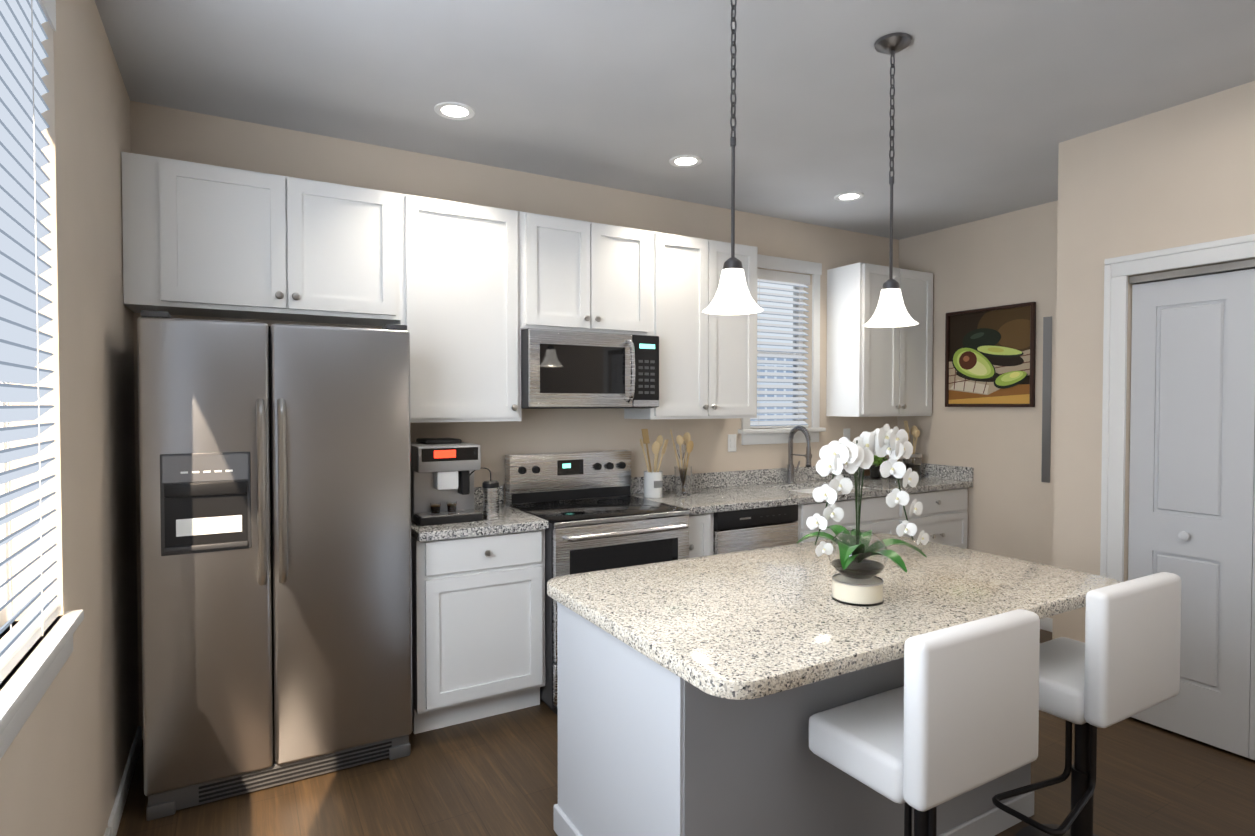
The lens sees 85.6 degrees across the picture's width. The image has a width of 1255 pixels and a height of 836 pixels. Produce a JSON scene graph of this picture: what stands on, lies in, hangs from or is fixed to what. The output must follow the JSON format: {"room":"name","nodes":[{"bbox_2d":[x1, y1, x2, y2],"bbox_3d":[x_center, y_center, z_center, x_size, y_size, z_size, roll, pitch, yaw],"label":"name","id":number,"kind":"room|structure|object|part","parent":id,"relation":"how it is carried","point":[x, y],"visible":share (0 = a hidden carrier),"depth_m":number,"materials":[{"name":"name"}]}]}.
{"room":"kitchen","nodes":[
{"label":"kitchen","id":0,"kind":"room"},
{"bbox_2d":[0,0,138,835],"bbox_3d":[-0.637,0.079,0.186,0.150,2.750,6.200,-1,1,-30],"label":"wall","id":1,"kind":"structure","parent":0,"point":[63,760],"depth_m":1.94,"materials":[{"name":"paint"}]},
{"bbox_2d":[0,382,83,759],"bbox_3d":[-1.057,-0.206,0.943,0.190,1.630,1.720,-1,1,-30],"label":"window","id":2,"kind":"structure","parent":1,"relation":"in","point":[25,687],"depth_m":1.46,"materials":[{"name":"white paint"}]},
{"bbox_3d":[-1.113,-0.256,0.909,0.060,1.530,1.640,-1,1,-30],"label":"left window sash","id":3,"kind":"part","parent":2,"relation":"part of","materials":[{"name":"white"}]},
{"bbox_2d":[0,0,60,682],"bbox_3d":[-1.034,-0.257,0.966,0.064,1.522,1.636,-1,1,-30],"label":"window blinds","id":4,"kind":"object","parent":2,"relation":"attached to","point":[24,212],"visible":1,"depth_m":1.49,"materials":[{"name":"white plastic"}]},
{"bbox_2d":[104,726,141,835],"bbox_3d":[-0.553,1.411,0.232,0.014,0.085,6.150,-1,1,-30],"label":"baseboard","id":5,"kind":"structure","parent":1,"relation":"attached to","point":[120,800],"depth_m":2.48,"materials":[{"name":"white paint"}]},
{"bbox_2d":[130,101,898,739],"bbox_3d":[-0.029,-0.001,4.197,5.200,2.750,0.150,-1,1,-30],"label":"wall","id":6,"kind":"structure","parent":0,"point":[190,137],"depth_m":3.85,"materials":[{"name":"paint"}]},
{"bbox_2d":[145,155,404,325],"bbox_3d":[-1.537,-0.747,3.039,0.946,0.588,0.322,-1,1,-30],"label":"upper cabinet","id":7,"kind":"object","parent":6,"relation":"attached to","point":[225,242],"depth_m":2.88,"materials":[{"name":"white paint"}]},
{"bbox_2d":[393,194,524,422],"bbox_3d":[-0.870,-0.516,3.427,0.594,1.066,0.322,-1,1,-30],"label":"upper cabinet","id":8,"kind":"object","parent":6,"relation":"attached to","point":[466,293],"depth_m":3.30,"materials":[{"name":"white paint"}]},
{"bbox_2d":[525,212,656,335],"bbox_3d":[-0.276,-0.759,3.763,0.776,0.593,0.322,-1,1,-30],"label":"upper cabinet","id":9,"kind":"object","parent":6,"relation":"attached to","point":[583,276],"depth_m":3.62,"materials":[{"name":"white paint"}]},
{"bbox_2d":[521,328,658,408],"bbox_3d":[-0.240,-0.254,3.712,0.766,0.402,0.461,-1,1,-30],"label":"microwave","id":10,"kind":"object","parent":9,"relation":"attached to","point":[562,369],"visible":1,"depth_m":3.53,"materials":[{"name":"grey metal"}]},
{"bbox_2d":[474,466,866,505],"bbox_3d":[0.467,0.408,4.388,3.852,0.100,0.020,-1,1,-30],"label":"backsplash","id":11,"kind":"structure","parent":6,"relation":"attached to","point":[744,477],"depth_m":4.50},
{"bbox_2d":[624,232,757,419],"bbox_3d":[0.400,-0.531,4.156,0.783,1.066,0.322,-1,1,-30],"label":"upper cabinet","id":12,"kind":"object","parent":6,"relation":"attached to","point":[708,362],"depth_m":3.99,"materials":[{"name":"white paint"}]},
{"bbox_2d":[728,434,735,451],"bbox_3d":[0.700,0.167,4.527,0.072,0.116,0.008,-1,1,-30],"label":"electrical outlet","id":13,"kind":"object","parent":6,"relation":"attached to","point":[731,442],"visible":1,"depth_m":4.52,"materials":[{"name":"white plastic"}]},
{"bbox_2d":[738,254,825,444],"bbox_3d":[1.051,-0.468,4.776,0.770,1.290,0.195,-1,1,-30],"label":"window","id":14,"kind":"structure","parent":6,"relation":"in","point":[751,436],"depth_m":4.86,"materials":[{"name":"white paint"}]},
{"bbox_2d":[750,268,809,427],"bbox_3d":[1.053,-0.478,4.772,0.564,1.092,0.064,-1,1,-30],"label":"window blinds","id":15,"kind":"object","parent":14,"relation":"attached to","point":[782,278],"visible":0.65,"depth_m":4.79,"materials":[{"name":"white plastic"}]},
{"bbox_2d":[843,428,849,440],"bbox_3d":[1.640,0.136,5.067,0.072,0.116,0.008,-1,1,-30],"label":"electrical outlet","id":16,"kind":"object","parent":6,"relation":"attached to","point":[846,432],"visible":0.67,"depth_m":5.07,"materials":[{"name":"white plastic"}]},
{"bbox_2d":[826,262,932,416],"bbox_3d":[1.873,-0.548,5.003,0.781,1.066,0.322,-1,1,-30],"label":"upper cabinet","id":17,"kind":"object","parent":6,"relation":"attached to","point":[872,372],"depth_m":4.84,"materials":[{"name":"white paint"}]},
{"bbox_2d":[95,0,1254,239],"bbox_3d":[1.553,-1.361,1.416,5.200,0.080,6.500,-1,1,-30],"label":"ceiling","id":18,"kind":"structure","parent":0,"point":[997,102],"depth_m":2.72,"materials":[{"name":"paint"}]},
{"bbox_2d":[434,102,474,119],"bbox_3d":[-0.760,-1.350,2.982,0.176,0.007,0.176,-1,1,-30],"label":"recessed light","id":19,"kind":"object","parent":18,"relation":"in","point":[454,110],"visible":1,"depth_m":2.97,"materials":[{"name":"white plastic"}]},
{"bbox_2d":[669,155,701,167],"bbox_3d":[0.309,-1.362,3.597,0.176,0.007,0.176,-1,1,-30],"label":"recessed light","id":20,"kind":"object","parent":18,"relation":"in","point":[683,161],"visible":1,"depth_m":3.59,"materials":[{"name":"white plastic"}]},
{"bbox_2d":[702,0,762,314],"bbox_3d":[0.322,-0.830,2.067,0.186,1.005,0.186,-1,1,-30],"label":"pendant light","id":21,"kind":"object","parent":18,"relation":"hanging from","point":[732,296],"visible":1,"depth_m":2.06,"materials":[{"name":"white glass"}]},
{"bbox_2d":[834,192,863,200],"bbox_3d":[1.376,-1.374,4.209,0.176,0.007,0.176,-1,1,-30],"label":"recessed light","id":22,"kind":"object","parent":18,"relation":"in","point":[849,196],"visible":1,"depth_m":4.20,"materials":[{"name":"white plastic"}]},
{"bbox_2d":[863,32,918,327],"bbox_3d":[0.945,-0.838,2.424,0.186,1.005,0.186,-1,1,-30],"label":"pendant light","id":23,"kind":"object","parent":18,"relation":"hanging from","point":[891,311],"visible":1,"depth_m":2.41,"materials":[{"name":"white glass"}]},
{"bbox_2d":[116,629,1254,835],"bbox_3d":[1.553,1.458,1.472,5.200,0.060,6.500,-1,1,-30],"label":"floor","id":24,"kind":"structure","parent":0,"point":[495,775],"depth_m":2.55,"materials":[{"name":"brown wood"}]},
{"bbox_2d":[137,310,411,820],"bbox_3d":[-1.438,0.510,2.832,0.910,1.782,0.770,-1,1,-30],"label":"fridge","id":25,"kind":"object","parent":24,"relation":"on","point":[275,522],"visible":1,"depth_m":2.52,"materials":[{"name":"grey metal"}]},
{"bbox_2d":[411,530,544,733],"bbox_3d":[-0.796,0.955,3.329,0.597,0.872,0.617,-1,1,-30],"label":"base cabinet","id":26,"kind":"object","parent":24,"relation":"on","point":[478,616],"depth_m":3.06,"materials":[{"name":"white paint"}]},
{"bbox_2d":[411,502,548,541],"bbox_3d":[-0.789,0.500,3.310,0.598,0.040,0.642,-1,1,-30],"label":"countertop","id":27,"kind":"structure","parent":26,"relation":"on","point":[510,521],"depth_m":3.07,"materials":[{"name":"grey stone"}]},
{"bbox_2d":[411,438,498,525],"bbox_3d":[-0.869,0.291,3.304,0.379,0.375,0.430,-1,1,-30],"label":"coffee machine","id":28,"kind":"object","parent":27,"relation":"on","point":[442,479],"visible":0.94,"depth_m":3.16,"materials":[{"name":"silver metal"}]},
{"bbox_2d":[505,450,689,714],"bbox_3d":[-0.159,0.793,3.592,0.759,1.185,0.738,-1,1,-30],"label":"range","id":29,"kind":"object","parent":24,"relation":"on","point":[592,510],"visible":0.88,"depth_m":3.44,"materials":[{"name":"grey metal"}]},
{"bbox_2d":[689,514,710,557],"bbox_3d":[0.229,0.944,3.918,0.227,0.872,0.617,-1,1,-30],"label":"base cabinet","id":30,"kind":"object","parent":24,"relation":"on","point":[699,524],"depth_m":3.66,"materials":[{"name":"white paint"}]},
{"bbox_2d":[554,605,1033,835],"bbox_3d":[0.595,0.998,2.354,1.516,0.825,0.774,-1,1,-30],"label":"kitchen island","id":31,"kind":"object","parent":24,"relation":"on","point":[694,694],"depth_m":1.87,"materials":[{"name":"wood"},{"name":"paint"}]},
{"bbox_2d":[547,533,1120,708],"bbox_3d":[0.692,0.567,2.284,1.705,0.041,1.024,-1,1,-30],"label":"island countertop","id":32,"kind":"structure","parent":31,"relation":"on","point":[740,627],"depth_m":2.00,"materials":[{"name":"beige stone"}]},
{"bbox_2d":[797,424,928,605],"bbox_3d":[0.709,0.283,2.048,0.361,0.533,0.320,-1,1,-30],"label":"orchid","id":33,"kind":"object","parent":32,"relation":"on","point":[858,558],"visible":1,"depth_m":2.01,"materials":[{"name":"plant"},{"name":"ceramic"},{"name":"soil"}]},
{"bbox_2d":[803,498,902,542],"bbox_3d":[1.244,0.932,4.501,0.899,0.872,0.617,-1,1,-30],"label":"base cabinet","id":34,"kind":"object","parent":24,"relation":"on","point":[876,516],"depth_m":4.29,"materials":[{"name":"white paint"}]},
{"bbox_2d":[809,609,1039,835],"bbox_3d":[0.722,0.958,1.737,0.572,0.930,0.375,-1,1,-30],"label":"stool","id":35,"kind":"object","parent":24,"relation":"on","point":[956,714],"visible":1,"depth_m":1.61,"materials":[{"name":"white leather"}]},
{"bbox_2d":[903,486,972,548],"bbox_3d":[1.960,0.924,4.912,0.752,0.872,0.617,-1,1,-30],"label":"base cabinet","id":36,"kind":"object","parent":24,"relation":"on","point":[944,515],"depth_m":4.69,"materials":[{"name":"white paint"}]},
{"bbox_2d":[631,474,972,517],"bbox_3d":[1.214,0.477,4.460,2.486,0.040,0.642,-1,1,-30],"label":"countertop","id":37,"kind":"structure","parent":36,"relation":"on","point":[716,499],"depth_m":4.18,"materials":[{"name":"grey stone"}]},
{"bbox_2d":[640,429,667,497],"bbox_3d":[0.152,0.265,3.990,0.154,0.399,0.171,-1,1,-30],"label":"utensil crock","id":38,"kind":"object","parent":37,"relation":"on","point":[653,482],"visible":1,"depth_m":3.95,"materials":[{"name":"white ceramic"}]},
{"bbox_2d":[670,429,693,495],"bbox_3d":[0.335,0.266,4.062,0.146,0.395,0.140,-1,1,-30],"label":"jar","id":39,"kind":"object","parent":37,"relation":"on","point":[683,480],"visible":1,"depth_m":4.03,"materials":[{"name":"clear glass"}]},
{"bbox_2d":[713,504,797,554],"bbox_3d":[0.600,0.887,4.109,0.601,0.767,0.600,-1,1,-30],"label":"dishwasher","id":40,"kind":"object","parent":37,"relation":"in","point":[749,527],"depth_m":3.82,"materials":[{"name":"grey metal"}]},
{"bbox_2d":[783,426,811,481],"bbox_3d":[1.191,0.252,4.638,0.111,0.402,0.219,-1,1,-30],"label":"faucet","id":41,"kind":"object","parent":37,"relation":"on","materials":[{"name":"silver metal"}]},
{"bbox_2d":[787,486,821,493],"bbox_3d":[1.247,0.590,4.475,0.564,0.212,0.424,-1,1,-30],"label":"sink","id":42,"kind":"object","parent":37,"relation":"in","point":[806,489],"depth_m":4.66,"materials":[{"name":"silver metal"}]},
{"bbox_2d":[864,469,869,475],"bbox_3d":[1.830,0.286,5.102,0.200,0.308,0.070,-1,1,-30],"label":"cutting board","id":43,"kind":"object","parent":37,"relation":"on","point":[866,472],"visible":0.1,"depth_m":5.04,"materials":[{"name":"brown wood"}]},
{"bbox_2d":[869,455,887,478],"bbox_3d":[1.815,0.321,4.960,0.174,0.249,0.173,-1,1,-30],"label":"herb plant","id":44,"kind":"object","parent":37,"relation":"on","point":[874,469],"visible":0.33,"depth_m":4.92,"materials":[{"name":"green plant"}]},
{"bbox_2d":[889,456,904,478],"bbox_3d":[1.987,0.274,5.000,0.134,0.340,0.115,-1,1,-30],"label":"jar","id":45,"kind":"object","parent":37,"relation":"on","point":[901,459],"visible":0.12,"depth_m":4.96,"materials":[{"name":"clear glass"}]},
{"bbox_2d":[904,421,921,477],"bbox_3d":[2.121,0.232,5.039,0.129,0.425,0.122,-1,1,-30],"label":"jar","id":46,"kind":"object","parent":37,"relation":"on","point":[913,461],"visible":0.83,"depth_m":5.00,"materials":[{"name":"clear glass"}]},
{"bbox_2d":[992,572,1180,835],"bbox_3d":[1.398,0.950,2.126,0.572,0.930,0.375,-1,1,-30],"label":"stool","id":47,"kind":"object","parent":24,"relation":"on","point":[1122,662],"visible":0.94,"depth_m":2.00,"materials":[{"name":"white leather"}]},
{"bbox_2d":[897,200,1057,618],"bbox_3d":[3.742,0.029,2.702,0.150,2.750,6.200,-1,1,-30],"label":"wall","id":48,"kind":"structure","parent":0,"point":[1009,258],"depth_m":4.65,"materials":[{"name":"paint"}]},
{"bbox_2d":[904,463,973,481],"bbox_3d":[2.288,0.394,5.064,0.021,0.100,0.622,-1,1,-30],"label":"backsplash","id":49,"kind":"structure","parent":48,"relation":"attached to","point":[965,474],"depth_m":4.95,"materials":[{"name":"grey stone"}]},
{"bbox_2d":[945,302,1035,406],"bbox_3d":[2.491,-0.419,4.688,0.030,0.685,0.635,-1,1,-30],"label":"framed picture","id":50,"kind":"object","parent":48,"relation":"attached to","point":[990,354],"visible":1,"depth_m":4.66,"materials":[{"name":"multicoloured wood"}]},
{"bbox_2d":[1041,316,1051,482],"bbox_3d":[2.698,-0.117,4.362,0.004,1.065,0.053,-1,1,-30],"label":"wall strip","id":51,"kind":"object","parent":48,"relation":"attached to","point":[1046,393],"visible":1,"depth_m":4.36,"materials":[{"name":"beige paint"}]},
{"bbox_2d":[1052,81,1254,642],"bbox_3d":[3.677,0.049,1.679,0.983,2.750,4.490,-1,1,-30],"label":"wall","id":52,"kind":"structure","parent":0,"point":[1183,174],"depth_m":3.16,"materials":[{"name":"paint"}]},
{"bbox_2d":[1040,617,1052,631],"bbox_3d":[2.716,1.328,4.347,0.017,0.085,1.050,-1,1,-30],"label":"baseboard","id":53,"kind":"structure","parent":52,"relation":"attached to","point":[1046,623],"depth_m":4.37,"materials":[{"name":"white paint"}]},
{"bbox_2d":[1100,234,1254,759],"bbox_3d":[2.744,0.343,2.355,0.087,2.135,1.952,-1,1,-30],"label":"door","id":54,"kind":"structure","parent":52,"relation":"attached to","point":[1192,475],"depth_m":2.91,"materials":[{"name":"white paint"}]}
]}

